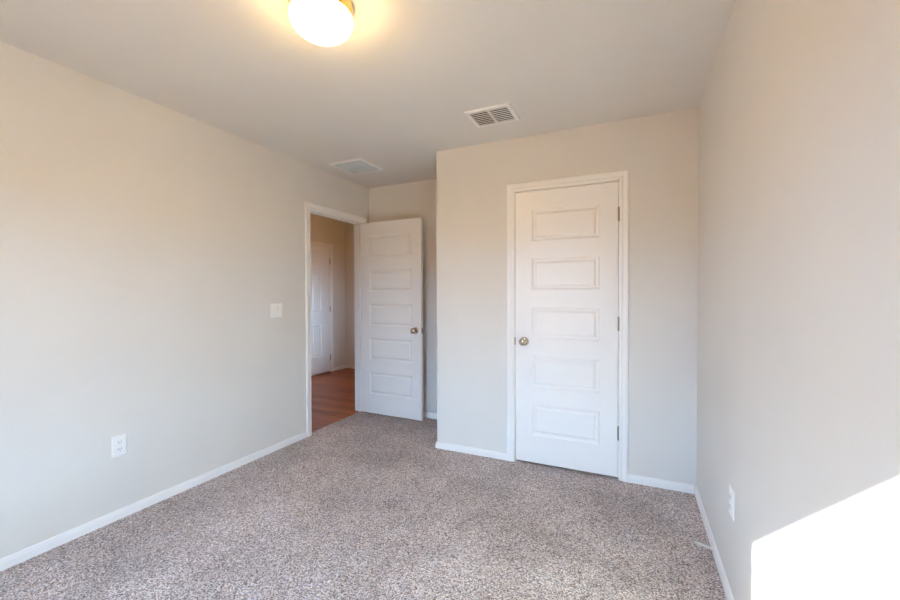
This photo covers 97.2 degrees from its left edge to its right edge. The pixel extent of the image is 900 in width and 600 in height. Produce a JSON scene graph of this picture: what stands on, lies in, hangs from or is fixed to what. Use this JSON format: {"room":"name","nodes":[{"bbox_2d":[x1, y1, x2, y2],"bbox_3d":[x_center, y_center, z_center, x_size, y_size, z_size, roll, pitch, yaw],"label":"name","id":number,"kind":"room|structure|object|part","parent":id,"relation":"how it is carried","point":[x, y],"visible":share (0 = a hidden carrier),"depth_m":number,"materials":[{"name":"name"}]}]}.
{"room":"empty bedroom","nodes":[
{"label":"empty bedroom","id":0,"kind":"room"},
{"bbox_2d":[0,41,368,558],"bbox_3d":[-1.407,-0.249,3.406,0.115,2.950,6.190,0,1,25],"label":"wall","id":1,"kind":"structure","parent":0,"point":[147,247],"depth_m":2.31,"materials":[{"name":"paint"}]},
{"bbox_2d":[111,433,126,457],"bbox_3d":[-1.876,0.828,2.253,0.008,0.118,0.074,0,1,25],"label":"wall outlet","id":2,"kind":"object","parent":1,"relation":"attached to","point":[119,443],"visible":1,"depth_m":2.25,"materials":[{"name":"white plastic"}]},
{"bbox_2d":[116,446,122,451],"bbox_3d":[-1.874,0.848,2.253,0.002,0.028,0.034,0,1,25],"label":"receptacle","id":3,"kind":"object","parent":2,"relation":"attached to","point":[118,448],"depth_m":2.25,"materials":[{"name":"white plastic"}]},
{"bbox_2d":[116,439,122,445],"bbox_3d":[-1.874,0.809,2.252,0.002,0.028,0.034,0,1,25],"label":"receptacle","id":4,"kind":"object","parent":2,"relation":"attached to","point":[119,442],"depth_m":2.25,"materials":[{"name":"white plastic"}]},
{"bbox_2d":[0,431,306,571],"bbox_3d":[-1.927,1.217,2.140,0.012,0.054,3.090,0,1,25],"label":"baseboard","id":5,"kind":"structure","parent":1,"relation":"attached to","point":[13,559],"depth_m":2.29,"materials":[{"name":"white wood"}]},
{"bbox_2d":[270,303,281,317],"bbox_3d":[-1.415,0.087,3.243,0.010,0.115,0.116,0,1,25],"label":"light switch","id":6,"kind":"object","parent":1,"relation":"attached to","point":[276,309],"visible":1,"depth_m":3.24,"materials":[{"name":"white plastic"}]},
{"bbox_2d":[305,201,366,436],"bbox_3d":[-1.151,0.168,3.965,0.148,2.099,0.896,0,1,25],"label":"door frame","id":7,"kind":"structure","parent":1,"relation":"attached to","point":[312,208],"depth_m":3.92,"materials":[{"name":"white wood"}]},
{"bbox_2d":[361,218,422,420],"bbox_3d":[-0.619,0.192,4.107,0.782,2.011,0.167,0,1,26],"label":"door","id":8,"kind":"structure","parent":1,"relation":"in","point":[391,251],"depth_m":4.08,"materials":[{"name":"white wood"}]},
{"bbox_3d":[-0.617,-0.563,4.083,0.477,0.182,0.009,0,1,26],"label":"panel","id":9,"kind":"part","parent":8,"relation":"part of","materials":[{"name":"white wood"}]},
{"bbox_3d":[-0.614,0.518,4.097,0.477,0.182,0.009,0,1,26],"label":"panel","id":10,"kind":"part","parent":8,"relation":"part of","materials":[{"name":"white wood"}]},
{"bbox_3d":[-0.615,0.158,4.093,0.477,0.182,0.009,0,1,26],"label":"panel","id":11,"kind":"part","parent":8,"relation":"part of","materials":[{"name":"white wood"}]},
{"bbox_3d":[-0.616,-0.203,4.088,0.477,0.182,0.009,0,1,26],"label":"panel","id":12,"kind":"part","parent":8,"relation":"part of","materials":[{"name":"white wood"}]},
{"bbox_3d":[-0.613,0.879,4.102,0.477,0.182,0.009,0,1,26],"label":"panel","id":13,"kind":"part","parent":8,"relation":"part of","materials":[{"name":"white wood"}]},
{"bbox_2d":[310,213,345,367],"bbox_3d":[-2.931,-0.261,4.592,0.115,2.950,5.315,0,1,25],"label":"wall","id":14,"kind":"structure","parent":0,"point":[325,230],"depth_m":6.69,"materials":[{"name":"paint"}]},
{"bbox_2d":[310,245,330,374],"bbox_3d":[-2.155,0.161,6.171,0.046,2.013,0.816,0,1,25],"label":"door","id":15,"kind":"structure","parent":14,"relation":"in","point":[320,256],"depth_m":6.34,"materials":[{"name":"white wood"}]},
{"bbox_3d":[-2.107,-0.131,6.257,0.009,0.572,0.157,0,1,25],"label":"panel","id":16,"kind":"part","parent":15,"relation":"part of","materials":[{"name":"white wood"}]},
{"bbox_3d":[-2.109,-0.651,6.250,0.009,0.112,0.157,0,1,25],"label":"panel","id":17,"kind":"part","parent":15,"relation":"part of","materials":[{"name":"white wood"}]},
{"bbox_3d":[-2.105,0.644,6.268,0.009,0.472,0.157,0,1,25],"label":"panel","id":18,"kind":"part","parent":15,"relation":"part of","materials":[{"name":"white wood"}]},
{"bbox_2d":[310,241,333,375],"bbox_3d":[-2.189,0.143,6.182,0.132,2.102,0.937,0,1,25],"label":"door frame","id":19,"kind":"structure","parent":14,"relation":"attached to","point":[312,243],"depth_m":6.54,"materials":[{"name":"white wood"}]},
{"bbox_2d":[334,365,345,370],"bbox_3d":[-1.872,1.155,6.745,0.012,0.054,0.324,0,1,25],"label":"baseboard","id":20,"kind":"structure","parent":14,"relation":"attached to","point":[343,366],"depth_m":6.74,"materials":[{"name":"white wood"}]},
{"bbox_2d":[345,222,354,365],"bbox_3d":[-0.987,-0.292,6.558,1.766,2.950,0.115,0,1,25],"label":"wall","id":21,"kind":"structure","parent":0,"point":[349,228],"depth_m":6.84,"materials":[{"name":"paint"}]},
{"bbox_2d":[346,365,354,368],"bbox_3d":[-1.004,1.156,6.517,1.754,0.054,0.012,0,1,25],"label":"baseboard","id":22,"kind":"structure","parent":21,"relation":"attached to","point":[347,366],"depth_m":6.84,"materials":[{"name":"white wood"}]},
{"bbox_2d":[0,368,726,599],"bbox_3d":[-0.819,1.288,3.157,5.163,0.120,6.190,0,1,25],"label":"floor","id":23,"kind":"structure","parent":0,"point":[366,505],"depth_m":2.10,"materials":[{"name":"carpet"}]},
{"bbox_2d":[0,0,735,187],"bbox_3d":[-0.367,-1.257,1.875,3.282,0.120,4.309,0,1,25],"label":"ceiling","id":24,"kind":"structure","parent":0,"point":[397,92],"depth_m":2.02,"materials":[{"name":"paint"}]},
{"bbox_2d":[288,0,352,45],"bbox_3d":[-0.516,-1.123,1.593,0.247,0.140,0.247,0,1,25],"label":"ceiling light","id":25,"kind":"object","parent":24,"relation":"attached to","point":[320,22],"visible":1,"depth_m":1.54,"materials":[{"name":"frosted glass"},{"name":"polished brass"}]},
{"bbox_2d":[329,158,383,174],"bbox_3d":[-0.850,-1.214,3.625,0.361,0.010,0.350,0,1,25],"label":"ceiling vent","id":26,"kind":"object","parent":24,"relation":"in","point":[359,165],"visible":1,"depth_m":3.60,"materials":[{"name":"white metal"}]},
{"bbox_2d":[464,102,519,127],"bbox_3d":[0.279,-1.204,2.601,0.307,0.009,0.259,0,1,25],"label":"ceiling vent","id":27,"kind":"object","parent":24,"relation":"in","point":[501,113],"visible":1,"depth_m":2.58,"materials":[{"name":"white metal"}]},
{"bbox_2d":[369,179,436,413],"bbox_3d":[0.500,-0.005,3.803,3.017,2.440,0.115,0,1,25],"label":"wall","id":28,"kind":"structure","parent":0,"point":[418,199],"depth_m":4.09,"materials":[{"name":"paint"}]},
{"bbox_2d":[423,412,436,418],"bbox_3d":[-0.363,1.186,4.149,1.165,0.054,0.012,0,1,25],"label":"baseboard","id":29,"kind":"structure","parent":28,"relation":"attached to","point":[425,414],"depth_m":4.07,"materials":[{"name":"white wood"}]},
{"bbox_2d":[436,107,698,487],"bbox_3d":[0.751,0.006,2.940,1.839,2.440,0.115,0,1,25],"label":"wall","id":30,"kind":"structure","parent":0,"point":[659,152],"depth_m":2.68,"materials":[{"name":"paint"}]},
{"bbox_2d":[435,441,506,460],"bbox_3d":[0.300,1.193,3.469,0.610,0.054,0.690,0,1,25],"label":"baseboard","id":31,"kind":"structure","parent":30,"relation":"attached to","point":[441,445],"depth_m":3.15,"materials":[{"name":"white wood"}]},
{"bbox_2d":[514,182,619,476],"bbox_3d":[0.814,0.203,2.835,0.731,2.014,0.101,0,1,25],"label":"door","id":32,"kind":"structure","parent":30,"relation":"in","point":[567,319],"depth_m":2.84,"materials":[{"name":"white wood"}]},
{"bbox_3d":[0.540,0.310,2.939,0.056,0.056,0.058,0,1,25],"label":"knob","id":33,"kind":"part","parent":32,"relation":"part of","materials":[{"name":"silver metal"}]},
{"bbox_3d":[0.825,0.891,2.863,0.423,0.182,0.009,0,1,25],"label":"panel","id":34,"kind":"part","parent":32,"relation":"part of","materials":[{"name":"white wood"}]},
{"bbox_3d":[0.825,0.531,2.858,0.423,0.182,0.009,0,1,25],"label":"panel","id":35,"kind":"part","parent":32,"relation":"part of","materials":[{"name":"white wood"}]},
{"bbox_3d":[0.824,0.171,2.854,0.423,0.182,0.009,0,1,25],"label":"panel","id":36,"kind":"part","parent":32,"relation":"part of","materials":[{"name":"white wood"}]},
{"bbox_3d":[0.823,-0.190,2.849,0.423,0.182,0.009,0,1,25],"label":"panel","id":37,"kind":"part","parent":32,"relation":"part of","materials":[{"name":"white wood"}]},
{"bbox_3d":[0.822,-0.550,2.844,0.423,0.182,0.009,0,1,25],"label":"panel","id":38,"kind":"part","parent":32,"relation":"part of","materials":[{"name":"white wood"}]},
{"bbox_2d":[506,170,628,481],"bbox_3d":[0.839,0.177,2.893,0.845,2.099,0.132,0,1,25],"label":"door frame","id":39,"kind":"structure","parent":30,"relation":"attached to","point":[622,176],"depth_m":2.73,"materials":[{"name":"white wood"}]},
{"bbox_2d":[628,474,693,493],"bbox_3d":[1.376,1.202,2.599,0.384,0.054,0.012,0,1,25],"label":"baseboard","id":40,"kind":"structure","parent":30,"relation":"attached to","point":[642,480],"depth_m":2.59,"materials":[{"name":"white wood"}]},
{"bbox_2d":[697,0,899,599],"bbox_3d":[1.058,0.028,1.235,0.150,2.440,4.309,0,1,25],"label":"wall","id":41,"kind":"structure","parent":0,"point":[798,315],"depth_m":0.96,"materials":[{"name":"paint"}]},
{"bbox_2d":[694,485,733,599],"bbox_3d":[0.853,1.225,0.993,0.012,0.054,3.365,0,1,25],"label":"baseboard","id":42,"kind":"structure","parent":41,"relation":"attached to","point":[729,596],"depth_m":1.90,"materials":[{"name":"white wood"}]},
{"bbox_2d":[694,541,713,550],"bbox_3d":[1.242,1.204,1.942,0.081,0.029,0.022,0,1,25],"label":"door stop","id":43,"kind":"object","parent":42,"relation":"attached to","point":[695,542],"visible":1,"depth_m":1.94,"materials":[{"name":"metal"}]},
{"bbox_2d":[729,484,733,520],"bbox_3d":[1.145,0.824,1.617,0.008,0.118,0.074,0,1,25],"label":"wall outlet","id":44,"kind":"object","parent":41,"relation":"attached to","point":[731,491],"visible":1,"depth_m":1.60,"materials":[{"name":"white plastic"}]}
]}

